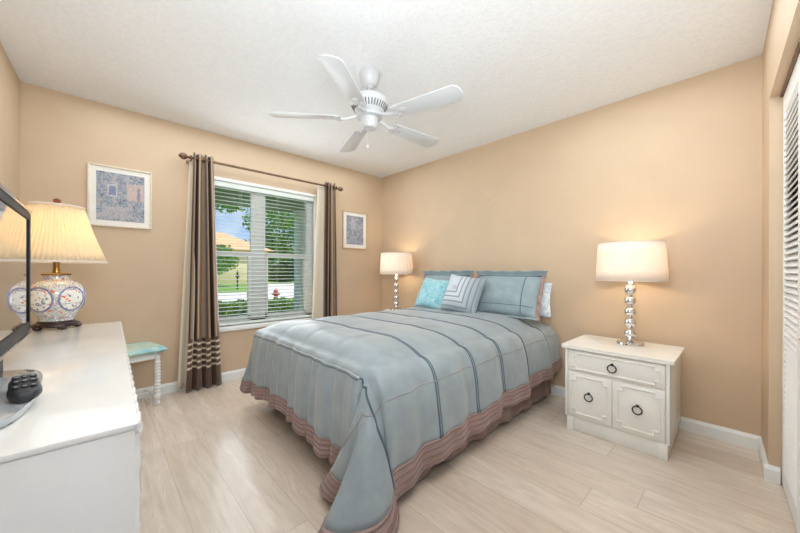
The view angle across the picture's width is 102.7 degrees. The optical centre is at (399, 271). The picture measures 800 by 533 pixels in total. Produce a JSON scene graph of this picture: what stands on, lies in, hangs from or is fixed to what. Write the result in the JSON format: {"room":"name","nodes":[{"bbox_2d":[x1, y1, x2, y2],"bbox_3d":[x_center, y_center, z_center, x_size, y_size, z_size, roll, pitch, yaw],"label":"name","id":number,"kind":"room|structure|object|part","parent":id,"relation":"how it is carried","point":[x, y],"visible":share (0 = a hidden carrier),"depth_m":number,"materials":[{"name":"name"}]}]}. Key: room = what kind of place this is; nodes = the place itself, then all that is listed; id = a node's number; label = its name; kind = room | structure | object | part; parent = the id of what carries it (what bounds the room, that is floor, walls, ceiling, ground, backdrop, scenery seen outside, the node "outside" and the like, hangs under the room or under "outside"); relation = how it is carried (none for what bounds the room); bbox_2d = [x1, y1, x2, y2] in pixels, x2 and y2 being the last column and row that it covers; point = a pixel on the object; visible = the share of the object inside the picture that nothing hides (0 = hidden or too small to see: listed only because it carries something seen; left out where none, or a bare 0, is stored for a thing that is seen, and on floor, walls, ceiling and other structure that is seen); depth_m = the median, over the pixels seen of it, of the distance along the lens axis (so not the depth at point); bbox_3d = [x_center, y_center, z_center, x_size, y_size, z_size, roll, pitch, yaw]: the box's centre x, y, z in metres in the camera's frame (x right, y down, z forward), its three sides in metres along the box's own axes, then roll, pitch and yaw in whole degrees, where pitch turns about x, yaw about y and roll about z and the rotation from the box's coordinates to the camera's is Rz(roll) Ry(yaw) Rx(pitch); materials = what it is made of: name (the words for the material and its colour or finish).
{"room":"bedroom","nodes":[
{"label":"bedroom","id":0,"kind":"room"},
{"bbox_2d":[0,42,19,199],"bbox_3d":[-1.378,-0.127,0.681,0.270,2.422,4.100,0,0,-43],"label":"wall","id":1,"kind":"structure","parent":0,"point":[9,80],"depth_m":2.04,"materials":[{"name":"beige paint"}]},
{"bbox_2d":[20,82,381,388],"bbox_3d":[-1.568,-0.128,3.421,3.720,2.422,0.140,0,0,-43],"label":"wall","id":2,"kind":"structure","parent":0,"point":[140,285],"depth_m":2.78,"materials":[{"name":"beige paint"}]},
{"bbox_2d":[87,162,151,229],"bbox_3d":[-2.288,-0.604,2.626,0.400,0.490,0.020,0,0,-43],"label":"framed picture","id":3,"kind":"object","parent":2,"relation":"attached to","point":[119,197],"visible":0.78,"depth_m":2.61,"materials":[{"name":"white wood"}]},
{"bbox_2d":[96,170,143,222],"bbox_3d":[-2.287,-0.604,2.625,0.298,0.388,0.001,0,0,-43],"label":"art print","id":4,"kind":"object","parent":3,"relation":"attached to","point":[119,194],"depth_m":2.62},
{"bbox_2d":[136,368,245,399],"bbox_3d":[-1.468,1.041,3.412,3.339,0.085,0.016,0,0,-43],"label":"baseboard","id":5,"kind":"structure","parent":2,"relation":"attached to","point":[229,375],"depth_m":2.87,"materials":[{"name":"white paint"}]},
{"bbox_2d":[178,152,342,190],"bbox_3d":[-1.356,-1.017,3.432,1.708,0.078,0.131,0,0,-43],"label":"curtain rod","id":6,"kind":"object","parent":2,"relation":"attached to","point":[182,155],"visible":0.88,"depth_m":3.23,"materials":[{"name":"brown metal"}]},
{"bbox_2d":[177,152,221,392],"bbox_3d":[-1.824,0.007,2.939,0.359,2.156,0.110,0,0,-43],"label":"curtain","id":7,"kind":"object","parent":6,"relation":"hanging from","point":[199,365],"visible":1,"depth_m":2.93,"materials":[{"name":"brown fabric"}]},
{"bbox_2d":[312,181,336,319],"bbox_3d":[-0.894,0.003,3.824,0.365,2.141,0.111,0,0,-43],"label":"curtain","id":8,"kind":"object","parent":6,"relation":"hanging from","point":[324,301],"visible":0.77,"depth_m":3.84,"materials":[{"name":"brown fabric"}]},
{"bbox_3d":[-0.848,0.003,3.867,0.239,2.141,0.113,0,0,-43],"label":"panel","id":9,"kind":"part","parent":8,"relation":"part of","materials":[{"name":"brown fabric"}]},
{"bbox_2d":[214,180,313,325],"bbox_3d":[-1.502,-0.172,3.424,1.256,1.427,0.066,0,0,-43],"label":"blind","id":10,"kind":"object","parent":2,"relation":"attached to","point":[217,184],"visible":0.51,"depth_m":3.44,"materials":[{"name":"white plastic"}]},
{"bbox_3d":[-1.645,-0.164,3.298,0.002,1.365,0.050,0,0,-43],"label":"ladder cord","id":11,"kind":"part","parent":10,"relation":"part of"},
{"bbox_3d":[-1.503,-0.861,3.428,1.256,0.050,0.056,0,0,-43],"label":"head rail","id":12,"kind":"part","parent":10,"relation":"part of","materials":[{"name":"white plastic"}]},
{"bbox_3d":[-1.509,0.530,3.429,1.256,0.022,0.040,0,0,-43],"label":"rail","id":13,"kind":"part","parent":10,"relation":"part of","materials":[{"name":"white plastic"}]},
{"bbox_2d":[214,176,315,331],"bbox_3d":[-1.520,-0.163,3.442,1.330,1.513,0.175,0,0,-43],"label":"window","id":14,"kind":"structure","parent":2,"relation":"attached to","point":[251,269],"depth_m":3.47,"materials":[{"name":"white paint"}]},
{"bbox_3d":[-1.773,0.149,3.247,0.485,0.707,0.048,0,0,-43],"label":"sash","id":15,"kind":"part","parent":14,"relation":"part of","materials":[{"name":"white paint"}]},
{"bbox_3d":[-1.498,0.572,3.417,1.330,0.042,0.105,0,0,-43],"label":"sill","id":16,"kind":"part","parent":14,"relation":"part of","materials":[{"name":"white paint"}]},
{"bbox_3d":[-1.312,0.150,3.683,0.485,0.707,0.048,0,0,-43],"label":"sash","id":17,"kind":"part","parent":14,"relation":"part of","materials":[{"name":"white paint"}]},
{"bbox_2d":[342,210,366,249],"bbox_3d":[-0.595,-0.540,4.229,0.385,0.490,0.020,0,0,-43],"label":"framed picture","id":18,"kind":"object","parent":2,"relation":"attached to","point":[354,224],"visible":1,"depth_m":4.22},
{"bbox_2d":[346,215,362,244],"bbox_3d":[-0.594,-0.540,4.229,0.269,0.374,0.001,0,0,-43],"label":"art print","id":19,"kind":"object","parent":18,"relation":"attached to","point":[354,223],"depth_m":4.22},
{"bbox_2d":[0,0,772,177],"bbox_3d":[-0.148,-1.405,1.925,3.720,0.140,4.220,0,0,-43],"label":"ceiling","id":20,"kind":"structure","parent":0,"point":[221,67],"depth_m":1.98,"materials":[{"name":"white paint"}]},
{"bbox_2d":[269,55,462,151],"bbox_3d":[-0.168,-1.075,2.192,1.213,0.518,1.254,0,0,-43],"label":"ceiling fan","id":21,"kind":"object","parent":20,"relation":"hanging from","point":[369,106],"visible":1,"depth_m":2.07,"materials":[{"name":"white metal"}]},
{"bbox_3d":[-0.633,-1.031,2.123,0.455,0.035,0.136,0,0,-5],"label":"blade","id":22,"kind":"part","parent":21,"relation":"part of","materials":[{"name":"white wood"}]},
{"bbox_3d":[-0.300,-1.030,1.746,0.136,0.035,0.455,0,0,13],"label":"blade","id":23,"kind":"part","parent":21,"relation":"part of","materials":[{"name":"white wood"}]},
{"bbox_3d":[-0.377,-1.030,2.555,0.136,0.035,0.455,0,0,-23],"label":"blade","id":24,"kind":"part","parent":21,"relation":"part of","materials":[{"name":"white wood"}]},
{"bbox_3d":[0.117,-1.029,2.441,0.456,0.035,0.136,0,0,-43],"label":"blade","id":25,"kind":"part","parent":21,"relation":"part of","materials":[{"name":"white wood"}]},
{"bbox_3d":[0.161,-1.028,1.946,0.455,0.035,0.136,0,0,31],"label":"blade","id":26,"kind":"part","parent":21,"relation":"part of","materials":[{"name":"white wood"}]},
{"bbox_2d":[137,378,796,532],"bbox_3d":[-0.156,1.147,1.925,3.720,0.120,4.220,0,0,-43],"label":"floor","id":27,"kind":"structure","parent":0,"point":[216,459],"depth_m":1.66,"materials":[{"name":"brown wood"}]},
{"bbox_2d":[0,321,143,532],"bbox_3d":[-1.262,0.690,1.097,0.517,0.788,1.690,0,0,-42],"label":"dresser","id":28,"kind":"object","parent":27,"relation":"on","point":[71,463],"visible":1,"depth_m":0.62,"materials":[{"name":"white paint"}]},
{"bbox_2d":[0,183,42,427],"bbox_3d":[-1.062,0.038,0.851,0.168,0.519,0.861,0,0,-43],"label":"television","id":29,"kind":"object","parent":28,"relation":"on","point":[15,217],"visible":0.93,"depth_m":0.92,"materials":[{"name":"black plastic"}]},
{"bbox_3d":[-0.938,0.288,0.720,0.168,0.013,0.500,0,0,-43],"label":"glass","id":30,"kind":"part","parent":29,"relation":"part of","materials":[{"name":"glass"}]},
{"bbox_2d":[6,373,42,402],"bbox_3d":[-0.856,0.259,0.729,0.145,0.043,0.052,0,0,40],"label":"remote control","id":31,"kind":"object","parent":29,"relation":"on","point":[24,388],"visible":1,"depth_m":0.70,"materials":[{"name":"grey plastic"}]},
{"bbox_2d":[25,198,107,330],"bbox_3d":[-1.786,-0.042,1.665,0.398,0.675,0.398,0,0,-28],"label":"table lamp","id":32,"kind":"object","parent":28,"relation":"on","point":[60,232],"visible":0.91,"depth_m":1.60,"materials":[{"name":"beige fabric"}]},
{"bbox_3d":[-1.785,-0.337,1.665,0.216,0.010,0.216,0,0,-43],"label":"shade trim","id":33,"kind":"part","parent":32,"relation":"part of","materials":[{"name":"white fabric"}]},
{"bbox_2d":[53,262,60,267],"bbox_3d":[-1.786,-0.052,1.665,0.028,0.075,0.027,0,0,-43],"label":"socket","id":34,"kind":"object","parent":32,"relation":"attached to","point":[55,264],"depth_m":1.66,"materials":[{"name":"gold metal"}]},
{"bbox_2d":[30,275,85,321],"bbox_3d":[-1.785,0.137,1.664,0.216,0.237,0.216,0,0,-43],"label":"lamp base","id":35,"kind":"object","parent":32,"relation":"on","point":[54,298],"depth_m":1.61,"materials":[{"name":"multicoloured ceramic"}]},
{"bbox_3d":[-1.786,-0.193,1.665,0.391,0.288,0.391,0,0,-43],"label":"lamp shade","id":36,"kind":"part","parent":32,"relation":"part of","materials":[{"name":"beige fabric"}]},
{"bbox_3d":[-1.786,-0.050,1.665,0.398,0.010,0.398,0,0,-43],"label":"shade trim","id":37,"kind":"part","parent":32,"relation":"part of","materials":[{"name":"white fabric"}]},
{"bbox_3d":[-1.087,0.646,1.255,0.026,0.698,1.690,0,0,-42],"label":"bamboo trim","id":38,"kind":"part","parent":28,"relation":"part of","materials":[{"name":"white paint"}]},
{"bbox_2d":[126,342,167,404],"bbox_3d":[-2.164,0.842,2.556,0.390,0.478,0.390,0,0,33],"label":"stool","id":39,"kind":"object","parent":27,"relation":"on","point":[140,351],"visible":0.47,"depth_m":2.58,"materials":[{"name":"white paint"}]},
{"bbox_3d":[-2.164,0.684,2.556,0.288,0.045,0.279,0,0,33],"label":"seat frame","id":40,"kind":"part","parent":39,"relation":"part of","materials":[{"name":"white paint"}]},
{"bbox_2d":[126,342,167,357],"bbox_3d":[-2.164,0.632,2.556,0.390,0.057,0.390,0,0,33],"label":"cushion","id":41,"kind":"object","parent":39,"relation":"on","point":[140,349],"depth_m":2.54,"materials":[{"name":"fabric"}]},
{"bbox_3d":[-1.968,0.879,2.596,0.052,0.405,0.051,0,0,33],"label":"leg","id":42,"kind":"part","parent":39,"relation":"part of","materials":[{"name":"white paint"}]},
{"bbox_2d":[417,381,550,481],"bbox_3d":[0.083,0.786,2.714,1.991,0.605,1.606,0,0,-43],"label":"bed","id":43,"kind":"object","parent":27,"relation":"on","point":[543,389],"visible":0.08,"depth_m":2.28,"materials":[{"name":"brown fabric"}]},
{"bbox_2d":[240,306,561,532],"bbox_3d":[-0.009,0.726,2.490,2.404,0.717,1.810,0,0,-43],"label":"comforter","id":44,"kind":"object","parent":43,"relation":"on","point":[387,396],"visible":0.94,"depth_m":1.76,"materials":[{"name":"fabric"}]},
{"bbox_3d":[-0.695,0.668,2.041,0.039,0.350,1.475,0,0,-43],"label":"seam cord","id":45,"kind":"part","parent":44,"relation":"part of","materials":[{"name":"fabric"}]},
{"bbox_3d":[-0.693,0.664,2.044,0.038,0.364,1.478,0,0,-43],"label":"seam cord","id":46,"kind":"part","parent":44,"relation":"part of","materials":[{"name":"grey fabric"}]},
{"bbox_3d":[-0.109,0.723,1.444,0.196,0.457,0.029,0,0,32],"label":"seam cord","id":47,"kind":"part","parent":44,"relation":"part of","materials":[{"name":"fabric"}]},
{"bbox_3d":[-0.343,0.632,2.258,0.008,0.490,1.658,0,0,-43],"label":"pleat cord","id":48,"kind":"part","parent":44,"relation":"part of","materials":[{"name":"fabric"}]},
{"bbox_3d":[-0.352,0.633,2.249,0.013,0.486,1.653,0,0,-43],"label":"pleat cord","id":49,"kind":"part","parent":44,"relation":"part of","materials":[{"name":"fabric"}]},
{"bbox_3d":[-0.083,0.620,2.506,0.008,0.464,1.645,0,0,-43],"label":"pleat cord","id":50,"kind":"part","parent":44,"relation":"part of","materials":[{"name":"fabric"}]},
{"bbox_3d":[-0.092,0.623,2.498,0.014,0.462,1.637,0,0,-43],"label":"pleat cord","id":51,"kind":"part","parent":44,"relation":"part of","materials":[{"name":"fabric"}]},
{"bbox_2d":[414,277,448,309],"bbox_3d":[0.350,0.231,3.338,0.211,0.334,0.400,0,0,-41],"label":"throw pillow","id":52,"kind":"object","parent":44,"relation":"on","point":[431,293],"visible":0.88,"depth_m":3.28,"materials":[{"name":"teal fabric"}]},
{"bbox_3d":[0.154,0.633,2.736,0.009,0.490,1.625,0,0,-43],"label":"pleat cord","id":53,"kind":"part","parent":44,"relation":"part of","materials":[{"name":"fabric"}]},
{"bbox_2d":[415,270,473,306],"bbox_3d":[0.459,0.201,3.453,0.200,0.427,0.730,0,0,-40],"label":"pillow sham","id":54,"kind":"object","parent":44,"relation":"on","point":[439,275],"visible":0.27,"depth_m":3.47,"materials":[{"name":"fabric"}]},
{"bbox_3d":[0.584,0.734,2.067,2.090,0.394,0.223,0,0,-37],"label":"seam cord","id":55,"kind":"part","parent":44,"relation":"part of","materials":[{"name":"grey fabric"}]},
{"bbox_3d":[0.144,0.634,2.728,0.013,0.485,1.619,0,0,-43],"label":"pleat cord","id":56,"kind":"part","parent":44,"relation":"part of","materials":[{"name":"fabric"}]},
{"bbox_2d":[439,274,486,312],"bbox_3d":[0.593,0.215,3.031,0.414,0.379,0.219,0,0,40],"label":"throw pillow","id":57,"kind":"object","parent":44,"relation":"on","point":[462,294],"visible":0.98,"depth_m":2.96,"materials":[{"name":"grey fabric"}]},
{"bbox_3d":[0.397,0.623,2.957,0.014,0.470,1.624,0,0,-43],"label":"pleat cord","id":58,"kind":"part","parent":44,"relation":"part of","materials":[{"name":"fabric"}]},
{"bbox_3d":[0.405,0.620,2.966,0.008,0.472,1.624,0,0,-43],"label":"pleat cord","id":59,"kind":"part","parent":44,"relation":"part of","materials":[{"name":"fabric"}]},
{"bbox_2d":[475,270,547,321],"bbox_3d":[0.960,0.202,2.909,0.710,0.427,0.206,0,0,42],"label":"pillow sham","id":60,"kind":"object","parent":44,"relation":"on","point":[515,294],"visible":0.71,"depth_m":2.81,"materials":[{"name":"fabric"}]},
{"bbox_2d":[540,283,551,317],"bbox_3d":[1.079,0.258,2.988,0.120,0.320,0.671,0,0,-42],"label":"bed pillow","id":61,"kind":"object","parent":44,"relation":"on","point":[545,311],"visible":0.11,"depth_m":2.77,"materials":[{"name":"white fabric"}]},
{"bbox_2d":[562,334,684,460],"bbox_3d":[1.521,0.801,2.196,0.517,0.583,0.608,0,0,-43],"label":"nightstand","id":62,"kind":"object","parent":27,"relation":"on","point":[627,396],"visible":1,"depth_m":2.01,"materials":[{"name":"beige paint"}]},
{"bbox_3d":[1.169,0.766,2.240,0.028,0.466,0.018,0,0,-43],"label":"corner post","id":63,"kind":"part","parent":62,"relation":"part of","materials":[{"name":"beige paint"}]},
{"bbox_3d":[1.263,0.839,2.133,0.038,0.296,0.258,0,0,-43],"label":"door","id":64,"kind":"part","parent":62,"relation":"part of","materials":[{"name":"beige paint"}]},
{"bbox_3d":[1.339,0.615,2.024,0.015,0.060,0.055,0,0,-43],"label":"ring pull","id":65,"kind":"part","parent":62,"relation":"part of","materials":[{"name":"grey metal"}]},
{"bbox_3d":[1.354,0.611,2.038,0.038,0.136,0.521,0,0,-43],"label":"drawer","id":66,"kind":"part","parent":62,"relation":"part of","materials":[{"name":"beige paint"}]},
{"bbox_2d":[595,240,668,346],"bbox_3d":[1.610,0.153,2.237,0.420,0.715,0.420,0,0,-43],"label":"table lamp","id":67,"kind":"object","parent":62,"relation":"on","point":[627,261],"visible":1,"depth_m":2.09,"materials":[{"name":"white fabric"}]},
{"bbox_3d":[1.610,0.252,2.237,0.071,0.434,0.071,0,0,-43],"label":"stem","id":68,"kind":"part","parent":67,"relation":"part of","materials":[{"name":"clear glass"}]},
{"bbox_3d":[1.611,-0.065,2.237,0.418,0.260,0.418,0,0,-43],"label":"lamp shade","id":69,"kind":"part","parent":67,"relation":"part of","materials":[{"name":"white fabric"}]},
{"bbox_3d":[1.429,0.835,1.928,0.015,0.060,0.055,0,0,-43],"label":"ring pull","id":70,"kind":"part","parent":62,"relation":"part of","materials":[{"name":"grey metal"}]},
{"bbox_3d":[1.444,0.840,1.942,0.038,0.296,0.258,0,0,-43],"label":"door","id":71,"kind":"part","parent":62,"relation":"part of","materials":[{"name":"beige paint"}]},
{"bbox_3d":[1.545,0.767,1.842,0.028,0.466,0.018,0,0,-43],"label":"corner post","id":72,"kind":"part","parent":62,"relation":"part of","materials":[{"name":"beige paint"}]},
{"bbox_3d":[-0.030,0.784,4.033,0.280,0.607,0.210,0,0,-43],"label":"side table","id":73,"kind":"object","parent":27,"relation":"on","visible":0},
{"bbox_2d":[380,252,412,309],"bbox_3d":[-0.046,0.123,4.002,0.420,0.715,0.420,0,0,-43],"label":"table lamp","id":74,"kind":"object","parent":73,"relation":"on","point":[395,263],"visible":0.99,"depth_m":3.84,"materials":[{"name":"white fabric"}]},
{"bbox_3d":[-0.047,0.223,4.002,0.071,0.434,0.071,0,0,-43],"label":"stem","id":75,"kind":"part","parent":74,"relation":"part of","materials":[{"name":"silver metal"}]},
{"bbox_3d":[-0.046,-0.094,4.002,0.418,0.260,0.418,0,0,-43],"label":"lamp shade","id":76,"kind":"part","parent":74,"relation":"part of","materials":[{"name":"white fabric"}]},
{"bbox_2d":[382,55,797,435],"bbox_3d":[1.196,-0.119,3.119,0.120,2.422,4.100,0,0,-43],"label":"wall","id":77,"kind":"structure","parent":0,"point":[679,164],"depth_m":2.41,"materials":[{"name":"beige paint"}]},
{"bbox_2d":[550,384,760,449],"bbox_3d":[0.969,1.048,3.256,0.016,0.085,3.592,0,0,-43],"label":"baseboard","id":78,"kind":"structure","parent":77,"relation":"attached to","point":[748,440],"depth_m":2.09,"materials":[{"name":"white paint"}]},
{"bbox_2d":[761,0,799,484],"bbox_3d":[1.022,-0.120,0.697,0.090,2.422,3.466,0,0,45],"label":"wall","id":79,"kind":"structure","parent":0,"point":[783,31],"depth_m":1.66,"materials":[{"name":"beige paint"}]},
{"bbox_2d":[757,437,767,477],"bbox_3d":[2.057,1.052,1.816,0.016,0.085,0.385,0,0,45],"label":"baseboard","id":80,"kind":"structure","parent":79,"relation":"attached to","point":[760,447],"depth_m":1.81,"materials":[{"name":"white paint"}]},
{"bbox_2d":[764,463,780,485],"bbox_3d":[1.929,1.052,1.660,0.016,0.085,0.056,0,0,-43],"label":"baseboard","id":81,"kind":"structure","parent":79,"relation":"attached to","point":[772,474],"depth_m":1.65,"materials":[{"name":"white paint"}]},
{"bbox_2d":[780,39,799,96],"bbox_3d":[1.258,-0.902,0.917,0.040,0.012,2.012,0,0,45],"label":"trim","id":82,"kind":"structure","parent":79,"relation":"attached to","point":[797,52],"depth_m":1.42,"materials":[{"name":"brown metal"}]},
{"bbox_2d":[782,54,799,532],"bbox_3d":[1.250,0.092,0.933,0.071,1.970,1.993,0,0,45],"label":"door","id":83,"kind":"structure","parent":79,"relation":"in","point":[790,338],"depth_m":1.46,"materials":[{"name":"white wood"}]},
{"label":"outside","id":84,"kind":"structure","parent":0,"visible":0},
{"bbox_2d":[268,284,293,290],"bbox_3d":[-8.968,1.215,25.171,3.765,0.030,11.866,0,0,-25],"label":"driveway","id":85,"kind":"structure","parent":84,"point":[277,286],"depth_m":23.73,"materials":[{"name":"concrete"}]},
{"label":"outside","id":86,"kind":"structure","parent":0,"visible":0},
{"bbox_2d":[218,280,293,312],"bbox_3d":[-17.108,1.234,36.909,100.000,0.100,69.860,0,0,-43],"label":"ground","id":87,"kind":"structure","parent":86,"point":[243,286],"depth_m":22.37,"materials":[{"name":"green plant"}]},
{"bbox_2d":[218,300,231,316],"bbox_3d":[-3.067,0.852,5.362,0.443,0.755,0.788,0,0,-43],"label":"shrub","id":88,"kind":"object","parent":87,"relation":"on","point":[219,305],"visible":0.16,"depth_m":5.22,"materials":[{"name":"green plant"}]},
{"bbox_2d":[216,244,239,274],"bbox_3d":[-11.659,-0.277,19.938,2.606,2.967,2.488,0,0,2],"label":"young tree","id":89,"kind":"object","parent":87,"relation":"on","point":[225,262],"visible":0.43,"depth_m":19.84,"materials":[{"name":"green plant"}]},
{"bbox_2d":[215,203,247,218],"bbox_3d":[-25.253,-7.520,43.771,9.616,17.364,10.109,0,0,-43],"label":"leafy tree","id":90,"kind":"object","parent":87,"relation":"on","point":[234,207],"visible":0.03,"depth_m":44.42,"materials":[{"name":"green plant"}]},
{"bbox_2d":[229,299,246,315],"bbox_3d":[-2.796,0.853,5.614,0.424,0.756,0.788,0,0,-43],"label":"shrub","id":91,"kind":"object","parent":87,"relation":"on","point":[241,300],"visible":0.24,"depth_m":5.48,"materials":[{"name":"green plant"}]},
{"bbox_2d":[216,232,272,284],"bbox_3d":[-17.955,-1.343,31.872,7.457,5.050,9.000,0,0,-43],"label":"house","id":92,"kind":"structure","parent":87,"relation":"on","point":[221,237],"depth_m":29.53,"materials":[{"name":"beige paint"}]},
{"bbox_2d":[242,210,293,276],"bbox_3d":[-18.645,-5.361,52.645,13.754,13.090,12.062,0,0,-43],"label":"leafy tree","id":93,"kind":"object","parent":87,"relation":"on","point":[289,226],"visible":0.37,"depth_m":51.80,"materials":[{"name":"green plant"}]},
{"bbox_2d":[268,265,273,281],"bbox_3d":[-14.983,0.293,37.441,2.555,2.158,2.578,0,0,-43],"label":"bush","id":94,"kind":"object","parent":87,"relation":"on","point":[269,278],"visible":0.16,"depth_m":36.75,"materials":[{"name":"green plant"}]},
{"bbox_2d":[268,299,275,312],"bbox_3d":[-2.514,0.857,5.858,0.426,0.749,0.795,0,0,-43],"label":"shrub","id":95,"kind":"object","parent":87,"relation":"on","point":[269,302],"visible":0.1,"depth_m":5.72,"materials":[{"name":"green plant"}]},
{"bbox_2d":[272,288,279,297],"bbox_3d":[-5.230,0.967,13.479,0.302,0.510,0.299,0,0,-4],"label":"fire hydrant","id":96,"kind":"object","parent":87,"relation":"on","point":[275,291],"visible":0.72,"depth_m":13.41,"materials":[{"name":"red metal"}]},
{"bbox_2d":[269,262,293,281],"bbox_3d":[-12.070,0.178,33.282,3.003,2.414,2.903,0,0,-43],"label":"bush","id":97,"kind":"object","parent":87,"relation":"on","point":[281,264],"visible":0.8,"depth_m":32.55,"materials":[{"name":"green plant"}]},
{"bbox_2d":[273,297,293,311],"bbox_3d":[-2.255,0.856,6.125,0.403,0.752,0.792,0,0,-43],"label":"shrub","id":98,"kind":"object","parent":87,"relation":"on","point":[277,298],"visible":0.31,"depth_m":5.97,"materials":[{"name":"green plant"}]},
{"bbox_2d":[292,210,304,310],"bbox_3d":[-1.532,0.148,5.040,0.260,2.170,0.260,0,0,-43],"label":"porch column","id":99,"kind":"structure","parent":87,"relation":"on","point":[299,245],"depth_m":4.93,"materials":[{"name":"paint"}]},
{"bbox_2d":[214,188,304,212],"bbox_3d":[-1.889,-1.238,4.112,6.000,0.600,1.310,0,0,-43],"label":"soffit","id":100,"kind":"structure","parent":99,"relation":"on","point":[218,193],"depth_m":4.30,"materials":[{"name":"paint"}]},
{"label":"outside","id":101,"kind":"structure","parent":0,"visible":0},
{"bbox_2d":[218,290,293,301],"bbox_3d":[-5.704,1.224,17.589,70.000,0.032,5.200,0,0,-43],"label":"street","id":102,"kind":"structure","parent":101,"point":[289,295],"depth_m":15.88,"materials":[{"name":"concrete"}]}
]}

